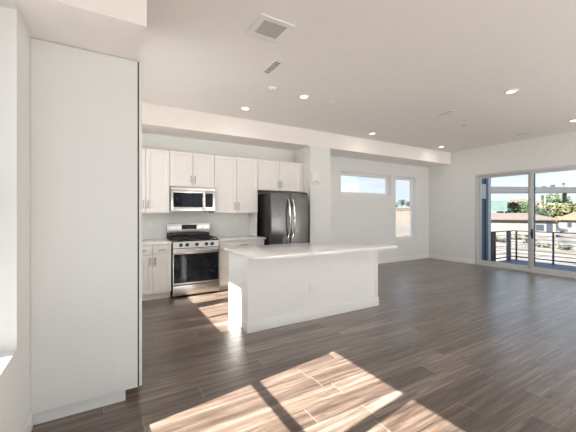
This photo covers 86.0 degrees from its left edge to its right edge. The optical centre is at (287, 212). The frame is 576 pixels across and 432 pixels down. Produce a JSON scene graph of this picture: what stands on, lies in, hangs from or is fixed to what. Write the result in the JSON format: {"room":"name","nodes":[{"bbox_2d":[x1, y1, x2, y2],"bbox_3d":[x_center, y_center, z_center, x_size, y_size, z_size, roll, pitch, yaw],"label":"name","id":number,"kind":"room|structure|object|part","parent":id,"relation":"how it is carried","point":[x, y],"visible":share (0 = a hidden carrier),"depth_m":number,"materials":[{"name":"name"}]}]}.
{"room":"open-plan kitchen","nodes":[
{"label":"open-plan kitchen","id":0,"kind":"room"},
{"bbox_2d":[0,0,30,431],"bbox_3d":[-1.119,-0.154,0.875,0.200,3.079,9.043,0,0,-30],"label":"wall","id":1,"kind":"structure","parent":0,"point":[15,37],"depth_m":1.68,"materials":[{"name":"paint"}]},
{"bbox_2d":[0,349,16,373],"bbox_3d":[-1.065,0.757,0.781,0.200,0.016,1.985,0,0,-30],"label":"window sill","id":2,"kind":"structure","parent":1,"relation":"attached to","point":[5,356],"depth_m":1.59,"materials":[{"name":"white paint"}]},
{"bbox_2d":[22,410,32,431],"bbox_3d":[-0.243,1.327,-0.405,0.014,0.115,5.548,0,0,-30],"label":"baseboard","id":3,"kind":"structure","parent":1,"relation":"attached to","point":[28,426],"depth_m":1.90,"materials":[{"name":"white wood"}]},
{"bbox_2d":[14,0,146,61],"bbox_3d":[-1.420,-1.411,2.209,0.634,0.567,1.142,0,0,-30],"label":"soffit","id":4,"kind":"structure","parent":0,"point":[117,28],"depth_m":1.85,"materials":[{"name":"paint"}]},
{"bbox_2d":[142,133,294,239],"bbox_3d":[-1.521,0.010,6.046,4.747,2.750,0.281,0,0,-30],"label":"wall","id":5,"kind":"structure","parent":0,"point":[221,224],"depth_m":5.89,"materials":[{"name":"paint"}]},
{"bbox_2d":[149,221,153,227],"bbox_3d":[-2.373,0.217,5.377,0.072,0.114,0.008,0,0,-30],"label":"wall outlet","id":6,"kind":"object","parent":5,"relation":"attached to","point":[151,223],"visible":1,"depth_m":5.38,"materials":[{"name":"white plastic"}]},
{"bbox_2d":[139,148,169,212],"bbox_3d":[-2.383,-0.512,5.139,0.732,1.048,0.408,0,0,-30],"label":"upper cabinet","id":7,"kind":"object","parent":5,"relation":"attached to","point":[155,162],"visible":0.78,"depth_m":5.08,"materials":[{"name":"white wood"}]},
{"bbox_3d":[-2.462,-0.512,4.909,0.359,1.042,0.019,0,0,-30],"label":"door","id":8,"kind":"part","parent":7,"relation":"part of","materials":[{"name":"white wood"}]},
{"bbox_2d":[170,151,213,187],"bbox_3d":[-1.738,-0.738,5.518,0.756,0.597,0.408,0,0,-30],"label":"upper cabinet","id":9,"kind":"object","parent":5,"relation":"attached to","point":[187,169],"visible":0.97,"depth_m":5.36,"materials":[{"name":"white wood"}]},
{"bbox_3d":[-1.821,-0.738,5.285,0.373,0.591,0.019,0,0,-30],"label":"door","id":10,"kind":"part","parent":9,"relation":"part of","materials":[{"name":"white wood"}]},
{"bbox_2d":[170,186,214,210],"bbox_3d":[-1.721,-0.229,5.491,0.751,0.417,0.470,0,0,-30],"label":"microwave","id":11,"kind":"object","parent":9,"relation":"attached to","point":[181,198],"visible":0.99,"depth_m":5.32,"materials":[{"name":"silver metal"}]},
{"bbox_3d":[-1.712,-0.200,5.292,0.565,0.360,0.030,0,0,-30],"label":"door","id":12,"kind":"part","parent":11,"relation":"part of","materials":[{"name":"metal"}]},
{"bbox_3d":[-1.388,-0.200,5.482,0.185,0.360,0.030,0,0,-30],"label":"control panel","id":13,"kind":"part","parent":11,"relation":"part of","materials":[{"name":"metal"}]},
{"bbox_3d":[-1.494,-0.738,5.477,0.373,0.591,0.019,0,0,-30],"label":"door","id":14,"kind":"part","parent":9,"relation":"part of","materials":[{"name":"white wood"}]},
{"bbox_2d":[209,155,257,212],"bbox_3d":[-1.040,-0.512,5.929,0.852,1.048,0.408,0,0,-30],"label":"upper cabinet","id":15,"kind":"object","parent":5,"relation":"attached to","point":[235,178],"visible":1,"depth_m":5.77,"materials":[{"name":"white wood"}]},
{"bbox_3d":[-1.147,-0.512,5.681,0.411,1.042,0.019,0,0,-30],"label":"door","id":16,"kind":"part","parent":15,"relation":"part of","materials":[{"name":"white wood"}]},
{"bbox_3d":[-0.779,-0.512,5.897,0.431,1.042,0.019,0,0,-30],"label":"door","id":17,"kind":"part","parent":15,"relation":"part of","materials":[{"name":"white wood"}]},
{"bbox_2d":[258,159,302,192],"bbox_3d":[-0.209,-0.735,6.417,1.061,0.603,0.408,0,0,-30],"label":"upper cabinet","id":18,"kind":"object","parent":5,"relation":"attached to","point":[278,176],"depth_m":6.26,"materials":[{"name":"white wood"}]},
{"bbox_3d":[-0.380,-0.735,6.132,0.473,0.597,0.019,0,0,-30],"label":"door","id":19,"kind":"part","parent":18,"relation":"part of","materials":[{"name":"white wood"}]},
{"bbox_3d":[0.047,-0.735,6.383,0.506,0.597,0.019,0,0,-30],"label":"door","id":20,"kind":"part","parent":18,"relation":"part of","materials":[{"name":"white wood"}]},
{"bbox_3d":[0.294,-0.735,6.540,0.069,0.603,0.020,0,0,-30],"label":"filler panel","id":21,"kind":"part","parent":18,"relation":"part of","materials":[{"name":"white wood"}]},
{"bbox_2d":[142,102,450,166],"bbox_3d":[0.578,-1.530,6.926,8.858,0.329,0.891,0,0,-30],"label":"soffit","id":22,"kind":"structure","parent":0,"point":[156,119],"depth_m":5.98,"materials":[{"name":"paint"}]},
{"bbox_2d":[31,258,575,431],"bbox_3d":[2.714,1.460,3.290,8.858,0.150,8.924,0,0,-30],"label":"floor","id":23,"kind":"structure","parent":0,"point":[446,346],"depth_m":2.85,"materials":[{"name":"brown wood"}]},
{"bbox_2d":[30,38,141,424],"bbox_3d":[-1.526,0.131,2.435,0.678,2.507,0.645,0,0,-30],"label":"pantry cabinet","id":24,"kind":"object","parent":23,"relation":"on","point":[86,105],"visible":1,"depth_m":2.13,"materials":[{"name":"white wood"}]},
{"bbox_3d":[-1.265,-0.570,2.588,0.020,1.103,0.641,0,0,-30],"label":"door","id":25,"kind":"part","parent":24,"relation":"part of","materials":[{"name":"white wood"}]},
{"bbox_3d":[-1.265,0.642,2.588,0.020,1.310,0.641,0,0,-30],"label":"door","id":26,"kind":"part","parent":24,"relation":"part of","materials":[{"name":"white wood"}]},
{"bbox_2d":[142,244,170,300],"bbox_3d":[-2.269,0.946,5.070,0.575,0.877,0.642,0,0,-30],"label":"base cabinet","id":27,"kind":"object","parent":23,"relation":"on","point":[156,259],"visible":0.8,"depth_m":4.87,"materials":[{"name":"white wood"}]},
{"bbox_3d":[-2.249,0.588,4.761,0.294,0.150,0.019,0,0,-30],"label":"drawer","id":28,"kind":"part","parent":27,"relation":"part of","materials":[{"name":"white wood"}]},
{"bbox_3d":[-2.249,0.973,4.761,0.294,0.608,0.019,0,0,-30],"label":"door","id":29,"kind":"part","parent":27,"relation":"part of","materials":[{"name":"white wood"}]},
{"bbox_3d":[-2.001,0.588,4.907,0.274,0.150,0.019,0,0,-30],"label":"drawer","id":30,"kind":"part","parent":27,"relation":"part of","materials":[{"name":"white wood"}]},
{"bbox_3d":[-2.001,0.973,4.907,0.274,0.608,0.019,0,0,-30],"label":"door","id":31,"kind":"part","parent":27,"relation":"part of","materials":[{"name":"white wood"}]},
{"bbox_2d":[166,223,218,295],"bbox_3d":[-1.659,0.775,5.382,0.762,1.150,0.686,0,0,-30],"label":"gas range","id":32,"kind":"object","parent":23,"relation":"on","point":[194,252],"visible":0.99,"depth_m":5.17,"materials":[{"name":"silver metal"}]},
{"bbox_2d":[167,238,218,242],"bbox_3d":[-1.664,0.476,5.390,0.762,0.027,0.566,0,0,-30],"label":"cooktop","id":33,"kind":"object","parent":32,"relation":"in","point":[174,240],"depth_m":5.17,"materials":[{"name":"metal"}]},
{"bbox_2d":[171,244,216,293],"bbox_3d":[-1.685,0.907,5.426,0.756,0.835,0.583,0,0,-30],"label":"oven","id":34,"kind":"object","parent":32,"relation":"in","point":[171,244],"depth_m":5.06,"materials":[{"name":"silver metal"}]},
{"bbox_3d":[-1.525,0.886,5.155,0.756,0.587,0.044,0,0,-30],"label":"oven door","id":35,"kind":"part","parent":32,"relation":"part of","materials":[{"name":"metal"}]},
{"bbox_3d":[-1.528,0.531,5.160,0.756,0.103,0.064,0,0,-30],"label":"control panel","id":36,"kind":"part","parent":32,"relation":"part of","materials":[{"name":"metal"}]},
{"bbox_3d":[-1.525,1.270,5.155,0.756,0.160,0.044,0,0,-30],"label":"storage drawer","id":37,"kind":"part","parent":32,"relation":"part of","materials":[{"name":"metal"}]},
{"bbox_3d":[-1.500,0.623,5.112,0.696,0.025,0.060,0,0,-30],"label":"handle","id":38,"kind":"part","parent":32,"relation":"part of","materials":[{"name":"metal"}]},
{"bbox_2d":[218,239,263,290],"bbox_3d":[-0.965,0.946,5.836,0.868,0.877,0.642,0,0,-30],"label":"base cabinet","id":39,"kind":"object","parent":23,"relation":"on","point":[223,255],"visible":0.41,"depth_m":5.44,"materials":[{"name":"white wood"}]},
{"bbox_3d":[-0.825,1.133,5.598,0.866,0.288,0.019,0,0,-30],"label":"drawer","id":40,"kind":"part","parent":39,"relation":"part of","materials":[{"name":"white wood"}]},
{"bbox_3d":[-0.825,0.826,5.598,0.866,0.314,0.019,0,0,-30],"label":"drawer","id":41,"kind":"part","parent":39,"relation":"part of","materials":[{"name":"white wood"}]},
{"bbox_2d":[217,235,265,240],"bbox_3d":[-0.960,0.488,5.848,0.906,0.035,0.627,0,0,-30],"label":"countertop","id":42,"kind":"structure","parent":39,"relation":"on","point":[246,237],"depth_m":5.74,"materials":[{"name":"white stone"}]},
{"bbox_2d":[249,213,256,235],"bbox_3d":[-0.698,0.241,6.167,0.021,0.456,0.342,0,0,-30],"label":"end panel","id":43,"kind":"object","parent":42,"relation":"on","point":[252,216],"visible":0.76,"depth_m":6.12,"materials":[{"name":"white wood"}]},
{"bbox_3d":[-0.825,0.588,5.598,0.866,0.150,0.019,0,0,-30],"label":"drawer","id":44,"kind":"part","parent":39,"relation":"part of","materials":[{"name":"white wood"}]},
{"bbox_2d":[257,191,307,244],"bbox_3d":[-0.122,0.498,6.178,0.821,1.774,0.849,0,0,-30],"label":"refrigerator","id":45,"kind":"object","parent":23,"relation":"on","point":[282,218],"visible":0.54,"depth_m":5.87,"materials":[{"name":"grey metal"}]},
{"bbox_3d":[-0.147,0.139,5.820,0.414,1.012,0.065,0,0,-30],"label":"door","id":46,"kind":"part","parent":45,"relation":"part of","materials":[{"name":"metal"}]},
{"bbox_3d":[0.028,0.120,5.839,0.031,0.748,0.112,0,0,-30],"label":"handle","id":47,"kind":"part","parent":45,"relation":"part of","materials":[{"name":"metal"}]},
{"bbox_3d":[0.111,0.120,5.888,0.031,0.748,0.112,0,0,-30],"label":"handle","id":48,"kind":"part","parent":45,"relation":"part of","materials":[{"name":"metal"}]},
{"bbox_3d":[0.208,0.139,6.029,0.403,1.012,0.065,0,0,-30],"label":"door","id":49,"kind":"part","parent":45,"relation":"part of","materials":[{"name":"metal"}]},
{"bbox_2d":[229,250,378,333],"bbox_3d":[0.276,0.946,4.341,2.110,0.878,0.654,0,0,-30],"label":"kitchen island","id":50,"kind":"object","parent":23,"relation":"on","point":[269,293],"visible":0.84,"depth_m":3.93,"materials":[{"name":"white wood"}]},
{"bbox_3d":[-0.454,0.884,3.577,0.056,0.752,0.056,0,0,-30],"label":"corner trim","id":51,"kind":"part","parent":50,"relation":"part of","materials":[{"name":"white paint"}]},
{"bbox_2d":[224,240,396,259],"bbox_3d":[0.341,0.488,4.231,2.173,0.036,1.019,0,0,-30],"label":"island countertop","id":52,"kind":"structure","parent":50,"relation":"on","point":[261,252],"depth_m":4.01,"materials":[{"name":"white stone"}]},
{"bbox_3d":[0.276,1.323,4.341,2.110,0.125,0.654,0,0,-30],"label":"island baseboard","id":53,"kind":"part","parent":50,"relation":"part of","materials":[{"name":"white wood"}]},
{"bbox_2d":[310,283,313,292],"bbox_3d":[0.312,0.981,3.996,0.072,0.114,0.008,0,0,-30],"label":"wall outlet","id":54,"kind":"object","parent":50,"relation":"attached to","point":[311,285],"visible":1,"depth_m":3.99,"materials":[{"name":"white plastic"}]},
{"bbox_3d":[1.299,0.884,4.607,0.056,0.752,0.056,0,0,-30],"label":"corner trim","id":55,"kind":"part","parent":50,"relation":"part of","materials":[{"name":"white paint"}]},
{"bbox_3d":[-2.832,0.946,4.739,0.717,0.877,0.643,0,0,-30],"label":"base cabinet","id":56,"kind":"object","parent":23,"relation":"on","visible":0},
{"bbox_2d":[142,239,171,244],"bbox_3d":[-2.583,0.488,4.895,1.305,0.035,0.627,0,0,-30],"label":"countertop","id":57,"kind":"structure","parent":56,"relation":"on","point":[148,241],"depth_m":4.96,"materials":[{"name":"white stone"}]},
{"bbox_2d":[295,146,329,242],"bbox_3d":[0.526,0.010,6.732,0.523,2.750,0.610,0,0,-30],"label":"wall column","id":58,"kind":"structure","parent":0,"point":[313,158],"depth_m":6.47,"materials":[{"name":"paint"}]},
{"bbox_2d":[312,172,318,183],"bbox_3d":[0.571,-0.705,6.377,0.165,0.230,0.046,0,0,-30],"label":"door chime","id":59,"kind":"object","parent":58,"relation":"attached to","point":[315,176],"visible":1,"depth_m":6.35,"materials":[{"name":"white plastic"}]},
{"bbox_2d":[139,0,575,152],"bbox_3d":[2.714,-1.769,3.290,9.258,0.150,9.324,0,0,-30],"label":"ceiling","id":60,"kind":"structure","parent":0,"point":[387,67],"depth_m":3.54,"materials":[{"name":"paint"}]},
{"bbox_2d":[240,106,250,109],"bbox_3d":[-0.693,-1.685,5.022,0.176,0.017,0.176,0,0,-30],"label":"recessed light","id":61,"kind":"object","parent":60,"relation":"in","point":[242,107],"visible":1,"depth_m":5.00,"materials":[{"name":"white plastic"}]},
{"bbox_2d":[246,13,295,42],"bbox_3d":[-0.162,-1.687,2.853,0.345,0.014,0.327,0,0,-30],"label":"ceiling vent","id":62,"kind":"object","parent":60,"relation":"in","point":[266,27],"visible":1,"depth_m":2.83,"materials":[{"name":"white plastic"}]},
{"bbox_2d":[261,59,283,74],"bbox_3d":[-0.185,-1.689,3.608,0.110,0.010,0.380,0,0,-30],"label":"ceiling vent","id":63,"kind":"object","parent":60,"relation":"in","point":[275,64],"visible":1,"depth_m":3.60,"materials":[{"name":"white plastic"}]},
{"bbox_2d":[268,86,276,90],"bbox_3d":[-0.205,-1.677,4.197,0.124,0.034,0.124,0,0,-30],"label":"smoke detector","id":64,"kind":"object","parent":60,"relation":"attached to","point":[271,88],"visible":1,"depth_m":4.17,"materials":[{"name":"white plastic"}]},
{"bbox_2d":[298,94,309,98],"bbox_3d":[0.232,-1.685,4.504,0.176,0.017,0.176,0,0,-30],"label":"recessed light","id":65,"kind":"object","parent":60,"relation":"in","point":[303,96],"visible":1,"depth_m":4.48,"materials":[{"name":"white plastic"}]},
{"bbox_2d":[432,110,454,116],"bbox_3d":[2.661,-1.689,5.292,0.110,0.010,0.380,0,0,-30],"label":"ceiling vent","id":66,"kind":"object","parent":60,"relation":"in","point":[449,111],"visible":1,"depth_m":5.28,"materials":[{"name":"white plastic"}]},
{"bbox_2d":[503,89,518,93],"bbox_3d":[3.115,-1.685,4.320,0.176,0.017,0.176,0,0,-30],"label":"recessed light","id":67,"kind":"object","parent":60,"relation":"in","point":[509,91],"visible":1,"depth_m":4.29,"materials":[{"name":"white plastic"}]},
{"bbox_2d":[513,132,533,136],"bbox_3d":[5.087,-1.689,6.700,0.110,0.010,0.380,0,0,-30],"label":"ceiling vent","id":68,"kind":"object","parent":60,"relation":"in","point":[529,132],"visible":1,"depth_m":6.70,"materials":[{"name":"white plastic"}]},
{"bbox_2d":[330,156,428,259],"bbox_3d":[2.364,0.010,8.375,4.311,2.750,0.200,0,0,-30],"label":"wall","id":69,"kind":"structure","parent":0,"point":[362,218],"depth_m":8.30,"materials":[{"name":"paint"}]},
{"bbox_2d":[341,172,387,195],"bbox_3d":[2.036,-0.726,8.166,1.789,0.564,0.169,0,0,-30],"label":"window","id":70,"kind":"structure","parent":69,"relation":"in","point":[342,173],"depth_m":8.24,"materials":[{"name":"white plastic"}]},
{"bbox_2d":[378,254,428,263],"bbox_3d":[2.412,1.327,8.280,4.297,0.115,0.014,0,0,-30],"label":"baseboard","id":71,"kind":"structure","parent":69,"relation":"attached to","point":[389,260],"depth_m":8.76,"materials":[{"name":"white wood"}]},
{"bbox_2d":[396,177,415,239],"bbox_3d":[3.342,-0.116,8.934,0.868,1.784,0.169,0,0,-30],"label":"window","id":72,"kind":"structure","parent":69,"relation":"in","point":[397,178],"depth_m":9.15,"materials":[{"name":"white plastic"}]},
{"bbox_3d":[3.308,-0.501,8.991,0.778,0.923,0.025,0,0,-30],"label":"sash","id":73,"kind":"part","parent":72,"relation":"part of","materials":[{"name":"clear glass"}]},
{"bbox_3d":[3.322,0.331,8.967,0.778,0.801,0.025,0,0,-30],"label":"sash","id":74,"kind":"part","parent":72,"relation":"part of","materials":[{"name":"glass"}]},
{"bbox_2d":[482,179,482,259],"bbox_3d":[5.262,1.185,8.618,0.534,6.800,0.270,0,0,-30],"label":"wall","id":75,"kind":"structure","parent":0,"point":[482,179],"depth_m":8.52,"materials":[{"name":"blue"}]},
{"bbox_2d":[483,178,484,259],"bbox_3d":[5.325,-0.315,8.490,0.465,3.800,0.015,0,0,-30],"label":"trim","id":76,"kind":"structure","parent":75,"relation":"attached to","point":[484,178],"depth_m":8.57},
{"bbox_2d":[482,184,485,198],"bbox_3d":[5.313,-0.575,8.457,0.330,0.400,0.030,0,0,-30],"label":"wall sconce","id":77,"kind":"object","parent":75,"relation":"attached to","point":[483,185],"visible":0.51,"depth_m":8.48,"materials":[{"name":"grey metal"}]},
{"bbox_2d":[485,178,487,260],"bbox_3d":[5.457,1.185,8.715,0.120,6.800,0.300,0,0,-30],"label":"trim","id":78,"kind":"structure","parent":75,"relation":"attached to","point":[486,179],"depth_m":8.57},
{"bbox_2d":[488,178,490,260],"bbox_3d":[5.590,1.485,8.805,0.160,6.200,0.280,0,0,-30],"label":"trim","id":79,"kind":"structure","parent":75,"relation":"attached to","point":[489,179],"depth_m":8.69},
{"bbox_2d":[429,131,575,263],"bbox_3d":[6.619,-0.154,5.585,0.200,3.079,9.324,0,0,-30],"label":"wall","id":80,"kind":"structure","parent":0,"point":[451,186],"depth_m":8.38,"materials":[{"name":"paint"}]},
{"bbox_2d":[429,254,472,263],"bbox_3d":[6.527,1.327,5.530,0.014,0.115,8.924,0,0,-30],"label":"baseboard","id":81,"kind":"structure","parent":80,"relation":"attached to","point":[454,259],"depth_m":8.75,"materials":[{"name":"white wood"}]},
{"bbox_2d":[475,165,575,278],"bbox_3d":[5.640,0.195,7.169,0.184,2.380,2.448,0,0,-30],"label":"door","id":82,"kind":"structure","parent":80,"relation":"in","point":[531,173],"depth_m":7.21,"materials":[{"name":"plastic"}]},
{"bbox_3d":[5.357,0.198,7.684,0.040,2.285,1.173,0,0,-30],"label":"fixed panel","id":83,"kind":"part","parent":82,"relation":"part of","materials":[{"name":"glass"}]},
{"bbox_3d":[5.913,0.198,6.648,0.040,2.285,1.173,0,0,-30],"label":"sliding panel","id":84,"kind":"part","parent":82,"relation":"part of","materials":[{"name":"glass"}]},
{"bbox_2d":[496,259,575,271],"bbox_3d":[7.420,1.520,6.505,2.114,0.170,5.700,0,0,-30],"label":"floor","id":85,"kind":"structure","parent":0,"point":[519,262],"depth_m":8.33,"materials":[{"name":"grey concrete"}]},
{"bbox_2d":[491,230,575,264],"bbox_3d":[7.678,0.991,6.706,1.284,0.888,5.585,0,0,-30],"label":"balcony railing","id":86,"kind":"object","parent":85,"relation":"on","point":[493,233],"visible":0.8,"depth_m":8.81,"materials":[{"name":"metal"}]},
{"bbox_3d":[5.782,1.002,8.755,0.090,0.865,0.090,0,0,-30],"label":"post","id":87,"kind":"part","parent":86,"relation":"part of","materials":[{"name":"metal"}]},
{"bbox_3d":[5.902,1.002,8.826,0.090,0.865,0.090,0,0,-30],"label":"post","id":88,"kind":"part","parent":86,"relation":"part of","materials":[{"name":"metal"}]},
{"bbox_3d":[6.592,1.002,9.231,0.130,0.865,0.130,0,0,-30],"label":"post","id":89,"kind":"part","parent":86,"relation":"part of","materials":[{"name":"black metal"}]},
{"bbox_3d":[6.862,1.002,9.286,0.078,0.865,0.078,0,0,-30],"label":"post","id":90,"kind":"part","parent":86,"relation":"part of","materials":[{"name":"metal"}]},
{"bbox_3d":[7.693,0.558,6.691,1.245,0.023,5.545,0,0,-30],"label":"rail","id":91,"kind":"part","parent":86,"relation":"part of","materials":[{"name":"metal"}]},
{"bbox_3d":[7.708,1.330,6.695,1.195,0.030,5.535,0,0,-30],"label":"rail","id":92,"kind":"part","parent":86,"relation":"part of","materials":[{"name":"metal"}]},
{"bbox_3d":[7.313,1.002,8.518,0.078,0.865,0.078,0,0,-30],"label":"post","id":93,"kind":"part","parent":86,"relation":"part of","materials":[{"name":"metal"}]},
{"label":"outside","id":94,"kind":"structure","parent":0,"visible":0},
{"bbox_2d":[396,225,575,265],"bbox_3d":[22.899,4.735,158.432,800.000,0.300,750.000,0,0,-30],"label":"ground","id":95,"kind":"structure","parent":94,"point":[404,228],"depth_m":40.21,"materials":[{"name":"concrete"}]},
{"bbox_2d":[397,199,405,206],"bbox_3d":[47.038,-0.361,128.078,3.275,9.898,3.358,0,0,-30],"label":"tree","id":96,"kind":"object","parent":95,"relation":"on","point":[401,202],"visible":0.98,"depth_m":127.70,"materials":[{"name":"green plant"}]},
{"bbox_2d":[396,207,409,224],"bbox_3d":[42.037,1.435,112.000,36.400,6.300,9.400,0,0,21],"label":"building","id":97,"kind":"structure","parent":95,"relation":"on","point":[402,217],"depth_m":107.84,"materials":[{"name":"paint"}]},
{"bbox_2d":[396,231,575,254],"bbox_3d":[14.711,4.555,14.442,80.000,0.060,130.000,0,0,-30],"label":"verge","id":98,"kind":"structure","parent":95,"relation":"on","point":[398,233],"depth_m":37.55,"materials":[{"name":"green plant"}]},
{"bbox_2d":[491,200,506,212],"bbox_3d":[54.177,0.760,80.000,4.200,7.650,0.300,0,0,34],"label":"sign board","id":99,"kind":"object","parent":95,"relation":"on","point":[496,205],"visible":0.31,"depth_m":79.65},
{"bbox_2d":[496,235,505,241],"bbox_3d":[32.992,4.136,48.014,1.905,1.089,1.900,0,0,-30],"label":"shrub","id":100,"kind":"object","parent":95,"relation":"on","point":[501,238],"visible":0.65,"depth_m":47.60,"materials":[{"name":"green plant"}]},
{"bbox_2d":[497,208,512,212],"bbox_3d":[57.581,1.672,82.009,4.174,5.839,4.016,0,0,-30],"label":"tree","id":101,"kind":"object","parent":95,"relation":"on","point":[509,210],"visible":0.27,"depth_m":81.11,"materials":[{"name":"green plant"}]},
{"bbox_2d":[496,201,520,212],"bbox_3d":[67.660,0.539,94.941,6.658,8.110,6.742,0,0,-30],"label":"tree","id":102,"kind":"object","parent":95,"relation":"on","point":[512,205],"visible":0.46,"depth_m":92.62,"materials":[{"name":"green plant"}]},
{"bbox_2d":[510,199,525,203],"bbox_3d":[111.629,-0.865,150.000,6.400,10.900,6.400,0,0,37],"label":"apartment building","id":103,"kind":"structure","parent":95,"relation":"on","point":[513,200],"depth_m":147.47,"materials":[{"name":"pink paint"}]},
{"bbox_2d":[511,233,527,239],"bbox_3d":[38.841,4.133,52.056,2.274,1.143,2.382,0,0,-30],"label":"shrub","id":104,"kind":"object","parent":95,"relation":"on","point":[518,234],"visible":0.66,"depth_m":51.73,"materials":[{"name":"green plant"}]},
{"bbox_2d":[491,213,560,236],"bbox_3d":[44.522,2.360,64.000,16.200,4.450,10.200,0,0,29],"label":"bungalow","id":105,"kind":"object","parent":95,"relation":"on","point":[499,221],"visible":0.7,"depth_m":59.10,"materials":[{"name":"paint"}]},
{"bbox_2d":[519,200,537,212],"bbox_3d":[93.924,-0.122,122.023,7.580,9.433,7.755,0,0,-30],"label":"tree","id":106,"kind":"object","parent":95,"relation":"on","point":[524,204],"visible":0.27,"depth_m":120.86,"materials":[{"name":"green plant"}]},
{"bbox_2d":[491,183,575,204],"bbox_3d":[86.825,-2.447,97.000,74.534,14.065,20.799,0,0,-30],"label":"bridge","id":107,"kind":"structure","parent":95,"relation":"on","point":[552,189],"depth_m":91.95,"materials":[{"name":"concrete"}]},
{"bbox_2d":[496,240,575,260],"bbox_3d":[30.547,4.570,23.022,38.000,0.030,128.750,0,0,-30],"label":"ground markings","id":108,"kind":"structure","parent":95,"relation":"on","point":[511,240],"depth_m":35.88,"materials":[{"name":"white paint"}]},
{"bbox_2d":[535,201,543,209],"bbox_3d":[129.425,-0.615,160.000,6.400,10.400,6.400,0,0,39],"label":"apartment building","id":109,"kind":"structure","parent":95,"relation":"on","point":[538,203],"depth_m":157.29,"materials":[{"name":"pink paint"}]},
{"bbox_2d":[535,210,548,216],"bbox_3d":[66.667,1.955,81.962,4.442,5.280,4.413,0,0,-30],"label":"tree","id":110,"kind":"object","parent":95,"relation":"on","point":[543,213],"visible":0.38,"depth_m":80.83,"materials":[{"name":"green plant"}]},
{"bbox_2d":[535,241,550,247],"bbox_3d":[33.023,4.217,39.962,1.604,0.901,1.514,0,0,-30],"label":"shrub","id":111,"kind":"object","parent":95,"relation":"on","point":[545,244],"visible":0.92,"depth_m":39.50,"materials":[{"name":"green plant"}]},
{"bbox_2d":[541,193,571,207],"bbox_3d":[130.371,-2.496,150.083,10.974,14.180,11.451,0,0,-30],"label":"tree","id":112,"kind":"object","parent":95,"relation":"on","point":[557,199],"visible":0.41,"depth_m":147.97,"materials":[{"name":"green plant"}]},
{"bbox_2d":[540,201,575,225],"bbox_3d":[80.965,0.621,91.880,9.655,7.966,9.750,0,0,-30],"label":"tree","id":113,"kind":"object","parent":95,"relation":"on","point":[560,210],"visible":0.59,"depth_m":90.48,"materials":[{"name":"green plant"}]},
{"bbox_2d":[556,226,567,232],"bbox_3d":[60.268,3.860,69.986,4.450,1.450,1.800,0,0,34],"label":"car","id":114,"kind":"object","parent":95,"relation":"on","point":[559,229],"visible":0.34,"depth_m":68.71,"materials":[{"name":"grey paint"}]},
{"bbox_2d":[555,242,573,248],"bbox_3d":[33.876,4.177,38.043,1.886,0.973,1.840,0,0,-30],"label":"shrub","id":115,"kind":"object","parent":95,"relation":"on","point":[558,245],"visible":0.83,"depth_m":37.60,"materials":[{"name":"green plant"}]},
{"bbox_2d":[558,212,575,231],"bbox_3d":[72.310,2.235,74.000,12.200,4.700,9.200,0,0,44],"label":"house","id":116,"kind":"structure","parent":95,"relation":"on","point":[568,221],"depth_m":73.86,"materials":[{"name":"paint"}]}
]}

